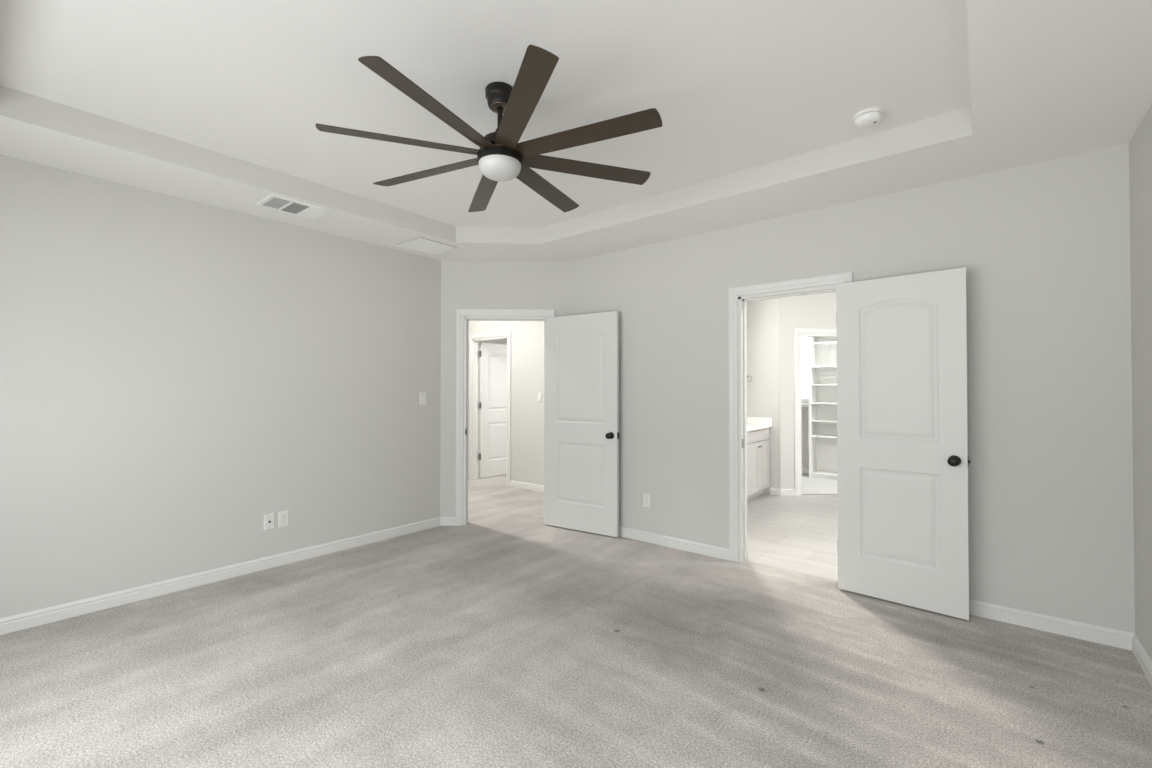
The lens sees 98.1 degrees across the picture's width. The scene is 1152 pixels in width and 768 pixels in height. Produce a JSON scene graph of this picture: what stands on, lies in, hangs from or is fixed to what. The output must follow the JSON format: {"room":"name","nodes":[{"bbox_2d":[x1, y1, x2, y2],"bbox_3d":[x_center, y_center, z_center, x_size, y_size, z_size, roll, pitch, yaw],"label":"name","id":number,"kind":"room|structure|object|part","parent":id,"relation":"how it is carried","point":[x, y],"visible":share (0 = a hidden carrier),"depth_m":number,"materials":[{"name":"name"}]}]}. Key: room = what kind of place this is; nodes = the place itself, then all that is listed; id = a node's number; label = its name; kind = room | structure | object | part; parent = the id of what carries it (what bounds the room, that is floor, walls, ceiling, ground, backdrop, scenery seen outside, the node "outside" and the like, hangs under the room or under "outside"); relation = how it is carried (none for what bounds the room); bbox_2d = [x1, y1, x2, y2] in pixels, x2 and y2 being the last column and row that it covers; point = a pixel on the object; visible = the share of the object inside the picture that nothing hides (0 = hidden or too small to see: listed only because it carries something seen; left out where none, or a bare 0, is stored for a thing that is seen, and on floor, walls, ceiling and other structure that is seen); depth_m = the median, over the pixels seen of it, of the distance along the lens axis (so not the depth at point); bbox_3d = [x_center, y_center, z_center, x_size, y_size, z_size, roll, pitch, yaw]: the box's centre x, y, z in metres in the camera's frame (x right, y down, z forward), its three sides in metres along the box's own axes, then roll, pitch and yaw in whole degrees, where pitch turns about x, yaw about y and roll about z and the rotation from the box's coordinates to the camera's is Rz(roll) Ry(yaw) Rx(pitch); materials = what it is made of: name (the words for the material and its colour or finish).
{"room":"empty bedroom","nodes":[
{"label":"empty bedroom","id":0,"kind":"room"},
{"bbox_2d":[0,155,440,617],"bbox_3d":[-2.534,-0.179,3.505,0.115,3.080,3.684,-1,-1,39],"label":"wall","id":1,"kind":"structure","parent":0,"point":[177,374],"depth_m":3.33,"materials":[{"name":"grey paint"}]},
{"bbox_2d":[0,517,439,634],"bbox_3d":[-2.449,1.318,3.490,0.015,0.085,3.569,-1,-1,39],"label":"baseboard","id":2,"kind":"structure","parent":1,"relation":"attached to","point":[26,620],"depth_m":3.33,"materials":[{"name":"paint"}]},
{"bbox_2d":[264,513,274,529],"bbox_3d":[-2.271,1.022,3.708,0.020,0.118,0.072,-1,-1,39],"label":"cable jack","id":3,"kind":"object","parent":1,"relation":"attached to","point":[269,519],"visible":1,"depth_m":3.71,"materials":[{"name":"white plastic"}]},
{"bbox_2d":[278,510,288,527],"bbox_3d":[-2.212,1.022,3.787,0.010,0.118,0.072,-1,-1,39],"label":"wall outlet","id":4,"kind":"object","parent":1,"relation":"attached to","point":[283,516],"visible":1,"depth_m":3.78,"materials":[{"name":"white plastic"}]},
{"bbox_2d":[420,392,425,404],"bbox_3d":[-1.444,0.137,4.734,0.012,0.118,0.072,-1,-1,39],"label":"light switch","id":5,"kind":"object","parent":1,"relation":"attached to","point":[422,394],"visible":1,"depth_m":4.73,"materials":[{"name":"white plastic"}]},
{"bbox_2d":[480,339,506,344],"bbox_3d":[-2.289,0.140,9.928,0.115,2.600,2.725,-1,-1,39],"label":"wall","id":6,"kind":"structure","parent":0,"point":[504,342],"depth_m":10.63,"materials":[{"name":"grey paint"}]},
{"bbox_2d":[440,260,567,516],"bbox_3d":[-0.702,-0.160,4.979,1.249,3.080,0.115,0,-1,-2],"label":"wall","id":7,"kind":"structure","parent":0,"point":[464,284],"depth_m":4.92,"materials":[{"name":"grey paint"}]},
{"bbox_2d":[440,517,455,525],"bbox_3d":[-1.243,1.336,4.872,0.164,0.085,0.015,0,-1,-2],"label":"baseboard","id":8,"kind":"structure","parent":7,"relation":"attached to","point":[444,521],"depth_m":4.87,"materials":[{"name":"paint"}]},
{"bbox_2d":[456,308,554,525],"bbox_3d":[-0.693,0.321,4.974,0.963,2.118,0.151,0,-1,-2],"label":"door frame","id":9,"kind":"structure","parent":7,"relation":"attached to","point":[463,316],"depth_m":4.90,"materials":[{"name":"paint"}]},
{"bbox_2d":[545,311,618,536],"bbox_3d":[0.042,0.358,4.688,0.816,2.015,0.165,0,-1,33],"label":"door","id":10,"kind":"structure","parent":7,"relation":"in","point":[582,351],"depth_m":4.66,"materials":[{"name":"white paint"}]},
{"bbox_3d":[0.298,0.462,4.463,0.062,0.062,0.065,0,-1,33],"label":"knob","id":11,"kind":"part","parent":10,"relation":"part of","materials":[{"name":"black metal"}]},
{"bbox_2d":[468,321,543,484],"bbox_3d":[-0.815,-0.136,6.892,4.415,3.080,0.115,-1,-1,39],"label":"wall","id":12,"kind":"structure","parent":0,"point":[527,337],"depth_m":6.70,"materials":[{"name":"grey paint"}]},
{"bbox_2d":[469,331,510,485],"bbox_3d":[-1.197,0.343,7.199,0.884,2.128,0.151,-1,-1,39],"label":"door frame","id":13,"kind":"structure","parent":12,"relation":"attached to","point":[474,345],"depth_m":7.39,"materials":[{"name":"paint"}]},
{"bbox_2d":[479,343,506,477],"bbox_3d":[-1.181,0.394,7.716,0.165,2.015,0.782,-1,-1,43],"label":"door","id":14,"kind":"structure","parent":12,"relation":"in","point":[493,357],"depth_m":7.61,"materials":[{"name":"white paint"}]},
{"bbox_2d":[510,480,543,491],"bbox_3d":[-0.068,1.353,6.178,2.146,0.085,0.015,-1,-1,39],"label":"baseboard","id":15,"kind":"structure","parent":12,"relation":"attached to","point":[535,487],"depth_m":6.64,"materials":[{"name":"paint"}]},
{"bbox_2d":[538,393,541,401],"bbox_3d":[-0.474,0.175,6.527,0.072,0.118,0.012,-1,-1,39],"label":"light switch","id":16,"kind":"object","parent":12,"relation":"attached to","point":[539,394],"visible":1,"depth_m":6.52,"materials":[{"name":"white plastic"}]},
{"bbox_2d":[0,0,1151,261],"bbox_3d":[-0.368,-1.378,2.361,4.934,0.267,4.631,-1,-1,39],"label":"ceiling","id":17,"kind":"structure","parent":0,"point":[219,103],"depth_m":2.36,"materials":[{"name":"white paint"}]},
{"bbox_2d":[255,194,333,220],"bbox_3d":[-1.962,-1.228,3.494,0.293,0.009,0.400,-1,-1,39],"label":"ceiling vent","id":18,"kind":"object","parent":17,"relation":"in","point":[273,202],"visible":1,"depth_m":3.48,"materials":[{"name":"white plastic"}]},
{"bbox_2d":[397,237,457,254],"bbox_3d":[-1.315,-1.214,4.428,0.365,0.012,0.385,-1,-1,39],"label":"ceiling vent","id":19,"kind":"object","parent":17,"relation":"in","point":[422,245],"visible":1,"depth_m":4.41,"materials":[{"name":"white plastic"}]},
{"bbox_2d":[315,45,661,212],"bbox_3d":[-0.358,-1.179,2.359,1.460,0.416,1.460,0,-1,3],"label":"ceiling fan","id":20,"kind":"object","parent":17,"relation":"hanging from","point":[500,156],"visible":1,"depth_m":2.22,"materials":[{"name":"brown wood"}]},
{"bbox_3d":[-0.751,-1.078,2.220,0.722,0.004,0.106,0,12,-19],"label":"blade","id":21,"kind":"part","parent":20,"relation":"part of","materials":[{"name":"brown wood"}]},
{"bbox_3d":[-0.733,-1.074,2.538,0.722,0.005,0.106,0,12,26],"label":"blade","id":22,"kind":"part","parent":20,"relation":"part of","materials":[{"name":"brown wood"}]},
{"bbox_3d":[-0.539,-1.080,1.983,0.106,0.005,0.722,14,5,25],"label":"blade","id":23,"kind":"part","parent":20,"relation":"part of","materials":[{"name":"brown wood"}]},
{"bbox_3d":[-0.495,-1.071,2.750,0.106,0.004,0.722,-13,4,-19],"label":"blade","id":24,"kind":"part","parent":20,"relation":"part of","materials":[{"name":"brown wood"}]},
{"bbox_3d":[-0.358,-1.004,2.356,0.199,0.066,0.199,-1,-1,39],"label":"lamp shade","id":25,"kind":"part","parent":20,"relation":"part of","materials":[{"name":"white glass"}]},
{"bbox_3d":[-0.221,-1.080,1.964,0.106,0.004,0.722,14,-5,-19],"label":"blade","id":26,"kind":"part","parent":20,"relation":"part of","materials":[{"name":"brown wood"}]},
{"bbox_3d":[-0.177,-1.071,2.732,0.106,0.005,0.722,-14,-7,25],"label":"blade","id":27,"kind":"part","parent":20,"relation":"part of","materials":[{"name":"brown wood"}]},
{"bbox_3d":[0.035,-1.074,2.494,0.722,0.004,0.106,0,-13,-19],"label":"blade","id":28,"kind":"part","parent":20,"relation":"part of","materials":[{"name":"brown wood"}]},
{"bbox_3d":[0.016,-1.077,2.176,0.722,0.005,0.106,0,-13,26],"label":"blade","id":29,"kind":"part","parent":20,"relation":"part of","materials":[{"name":"brown wood"}]},
{"bbox_2d":[853,107,884,128],"bbox_3d":[1.503,-1.356,2.567,0.140,0.053,0.140,-1,-1,39],"label":"smoke detector","id":30,"kind":"object","parent":17,"relation":"attached to","point":[870,117],"visible":1,"depth_m":2.53,"materials":[{"name":"white plastic"}]},
{"bbox_2d":[0,473,1151,767],"bbox_3d":[-0.028,1.407,5.085,9.900,0.052,9.335,-1,-1,39],"label":"floor","id":31,"kind":"structure","parent":0,"point":[502,638],"depth_m":2.37,"materials":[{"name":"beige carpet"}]},
{"bbox_2d":[747,428,769,500],"bbox_3d":[2.006,0.972,6.205,0.574,0.851,0.803,-1,-1,39],"label":"vanity cabinet","id":32,"kind":"object","parent":31,"relation":"on","point":[758,466],"visible":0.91,"depth_m":6.03,"materials":[{"name":"paint"}]},
{"bbox_3d":[2.078,0.997,5.896,0.019,0.585,0.382,-1,-1,39],"label":"door","id":33,"kind":"part","parent":32,"relation":"part of","materials":[{"name":"paint"}]},
{"bbox_3d":[2.201,0.621,6.050,0.018,0.126,0.769,-1,-1,39],"label":"drawer","id":34,"kind":"part","parent":32,"relation":"part of","materials":[{"name":"paint"}]},
{"bbox_3d":[2.323,1.001,6.195,0.019,0.585,0.382,-1,-1,39],"label":"door","id":35,"kind":"part","parent":32,"relation":"part of","materials":[{"name":"paint"}]},
{"bbox_2d":[808,337,836,479],"bbox_3d":[4.104,0.317,7.362,1.200,2.190,0.299,-1,-1,39],"label":"closet shelving","id":36,"kind":"object","parent":31,"relation":"on","point":[822,351],"visible":0.34,"depth_m":7.70,"materials":[{"name":"white wood"}]},
{"bbox_3d":[4.101,-0.621,7.368,1.119,0.022,0.284,-1,-1,39],"label":"shelf","id":37,"kind":"part","parent":36,"relation":"part of","materials":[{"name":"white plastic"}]},
{"bbox_3d":[4.100,-0.263,7.363,1.119,0.022,0.284,-1,-1,39],"label":"shelf","id":38,"kind":"part","parent":36,"relation":"part of","materials":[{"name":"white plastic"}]},
{"bbox_3d":[4.100,0.009,7.360,1.119,0.022,0.284,-1,-1,39],"label":"shelf","id":39,"kind":"part","parent":36,"relation":"part of","materials":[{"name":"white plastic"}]},
{"bbox_3d":[4.100,0.289,7.357,1.119,0.022,0.284,-1,-1,39],"label":"shelf","id":40,"kind":"part","parent":36,"relation":"part of","materials":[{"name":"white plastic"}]},
{"bbox_3d":[4.100,0.559,7.353,1.119,0.022,0.284,-1,-1,39],"label":"shelf","id":41,"kind":"part","parent":36,"relation":"part of","materials":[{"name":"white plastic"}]},
{"bbox_3d":[4.099,0.789,7.351,1.119,0.022,0.284,-1,-1,39],"label":"shelf","id":42,"kind":"part","parent":36,"relation":"part of","materials":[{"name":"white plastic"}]},
{"bbox_3d":[4.099,1.356,7.344,1.119,0.022,0.284,-1,-1,39],"label":"shelf","id":43,"kind":"part","parent":36,"relation":"part of","materials":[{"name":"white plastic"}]},
{"bbox_3d":[4.194,0.319,7.471,1.120,2.190,0.013,-1,-1,39],"label":"panel","id":44,"kind":"part","parent":36,"relation":"part of","materials":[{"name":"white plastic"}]},
{"bbox_3d":[1.491,0.963,5.574,0.574,0.851,0.814,-1,-1,39],"label":"vanity cabinet","id":45,"kind":"object","parent":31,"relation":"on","visible":0},
{"bbox_2d":[747,417,771,430],"bbox_3d":[1.746,0.476,5.888,0.577,0.130,1.655,-1,-1,39],"label":"countertop","id":46,"kind":"structure","parent":45,"relation":"on","point":[753,423],"depth_m":6.38,"materials":[{"name":"white stone"}]},
{"bbox_2d":[747,298,779,493],"bbox_3d":[2.345,0.103,6.552,0.675,2.600,0.115,-1,-1,39],"label":"wall","id":47,"kind":"structure","parent":0,"point":[763,353],"depth_m":6.41,"materials":[{"name":"grey paint"}]},
{"bbox_2d":[801,401,808,468],"bbox_3d":[4.966,0.110,6.928,4.485,2.600,0.115,-1,-1,39],"label":"wall","id":48,"kind":"structure","parent":0,"point":[804,413],"depth_m":7.93,"materials":[{"name":"grey paint"}]},
{"bbox_2d":[801,337,807,400],"bbox_3d":[3.567,-0.263,8.074,0.545,1.070,0.050,-1,-1,39],"label":"window","id":49,"kind":"structure","parent":48,"relation":"in","point":[804,340],"depth_m":8.00,"materials":[{"name":"paint"}]},
{"bbox_2d":[801,403,808,409],"bbox_3d":[3.413,0.353,7.926,0.580,0.105,0.299,-1,-1,39],"label":"shelf","id":50,"kind":"object","parent":48,"relation":"attached to","point":[804,406],"visible":0.32,"depth_m":7.70,"materials":[{"name":"white plastic"}]},
{"bbox_2d":[802,468,808,473],"bbox_3d":[3.505,1.379,8.023,0.590,0.085,0.015,-1,-1,39],"label":"baseboard","id":51,"kind":"structure","parent":48,"relation":"attached to","point":[804,470],"depth_m":7.91,"materials":[{"name":"paint"}]},
{"bbox_2d":[779,292,836,488],"bbox_3d":[3.262,0.101,6.379,1.400,2.600,0.115,0,-1,-3],"label":"wall","id":52,"kind":"structure","parent":0,"point":[818,310],"depth_m":6.30,"materials":[{"name":"grey paint"}]},
{"bbox_2d":[770,487,794,495],"bbox_3d":[2.600,1.357,6.285,0.298,0.085,0.073,0,-1,15],"label":"baseboard","id":53,"kind":"structure","parent":52,"relation":"attached to","point":[774,491],"depth_m":6.27,"materials":[{"name":"paint"}]},
{"bbox_2d":[794,328,836,495],"bbox_3d":[3.182,0.351,6.372,0.874,2.100,0.151,0,-1,-3],"label":"door frame","id":54,"kind":"structure","parent":52,"relation":"attached to","point":[798,332],"depth_m":6.29,"materials":[{"name":"paint"}]},
{"bbox_2d":[568,143,1134,632],"bbox_3d":[1.465,-0.172,3.763,3.887,3.080,0.115,-1,-1,39],"label":"wall","id":55,"kind":"structure","parent":0,"point":[1043,247],"depth_m":2.90,"materials":[{"name":"grey paint"}]},
{"bbox_2d":[643,493,650,507],"bbox_3d":[0.617,1.016,4.361,0.072,0.118,0.010,-1,-1,39],"label":"wall outlet","id":56,"kind":"object","parent":55,"relation":"attached to","point":[646,497],"visible":1,"depth_m":4.36,"materials":[{"name":"white plastic"}]},
{"bbox_2d":[619,526,728,559],"bbox_3d":[0.485,1.332,4.402,1.755,0.085,0.107,-1,-1,39],"label":"baseboard","id":57,"kind":"structure","parent":55,"relation":"attached to","point":[686,545],"depth_m":4.17,"materials":[{"name":"paint"}]},
{"bbox_2d":[728,272,852,562],"bbox_3d":[1.567,0.307,3.674,0.860,2.118,0.151,-1,-1,39],"label":"door frame","id":58,"kind":"structure","parent":55,"relation":"attached to","point":[737,300],"depth_m":3.86,"materials":[{"name":"paint"}]},
{"bbox_2d":[836,267,970,619],"bbox_3d":[1.997,0.340,3.102,0.706,2.015,0.165,-1,-1,42],"label":"door","id":59,"kind":"structure","parent":58,"relation":"attached to","point":[903,461],"depth_m":3.06,"materials":[{"name":"white paint"}]},
{"bbox_3d":[2.171,0.444,2.874,0.062,0.062,0.065,-1,-1,42],"label":"knob","id":60,"kind":"part","parent":59,"relation":"part of","materials":[{"name":"black metal"}]},
{"bbox_2d":[1129,104,1151,659],"bbox_3d":[1.459,-0.069,0.775,0.115,2.800,4.516,-1,-1,39],"label":"wall","id":61,"kind":"structure","parent":0,"point":[1140,145],"depth_m":2.38,"materials":[{"name":"grey paint"}]},
{"bbox_2d":[969,599,1151,685],"bbox_3d":[0.959,1.294,1.241,1.269,0.085,4.401,-1,-1,39],"label":"baseboard","id":62,"kind":"structure","parent":61,"relation":"attached to","point":[1084,631],"depth_m":2.69,"materials":[{"name":"paint"}]}
]}

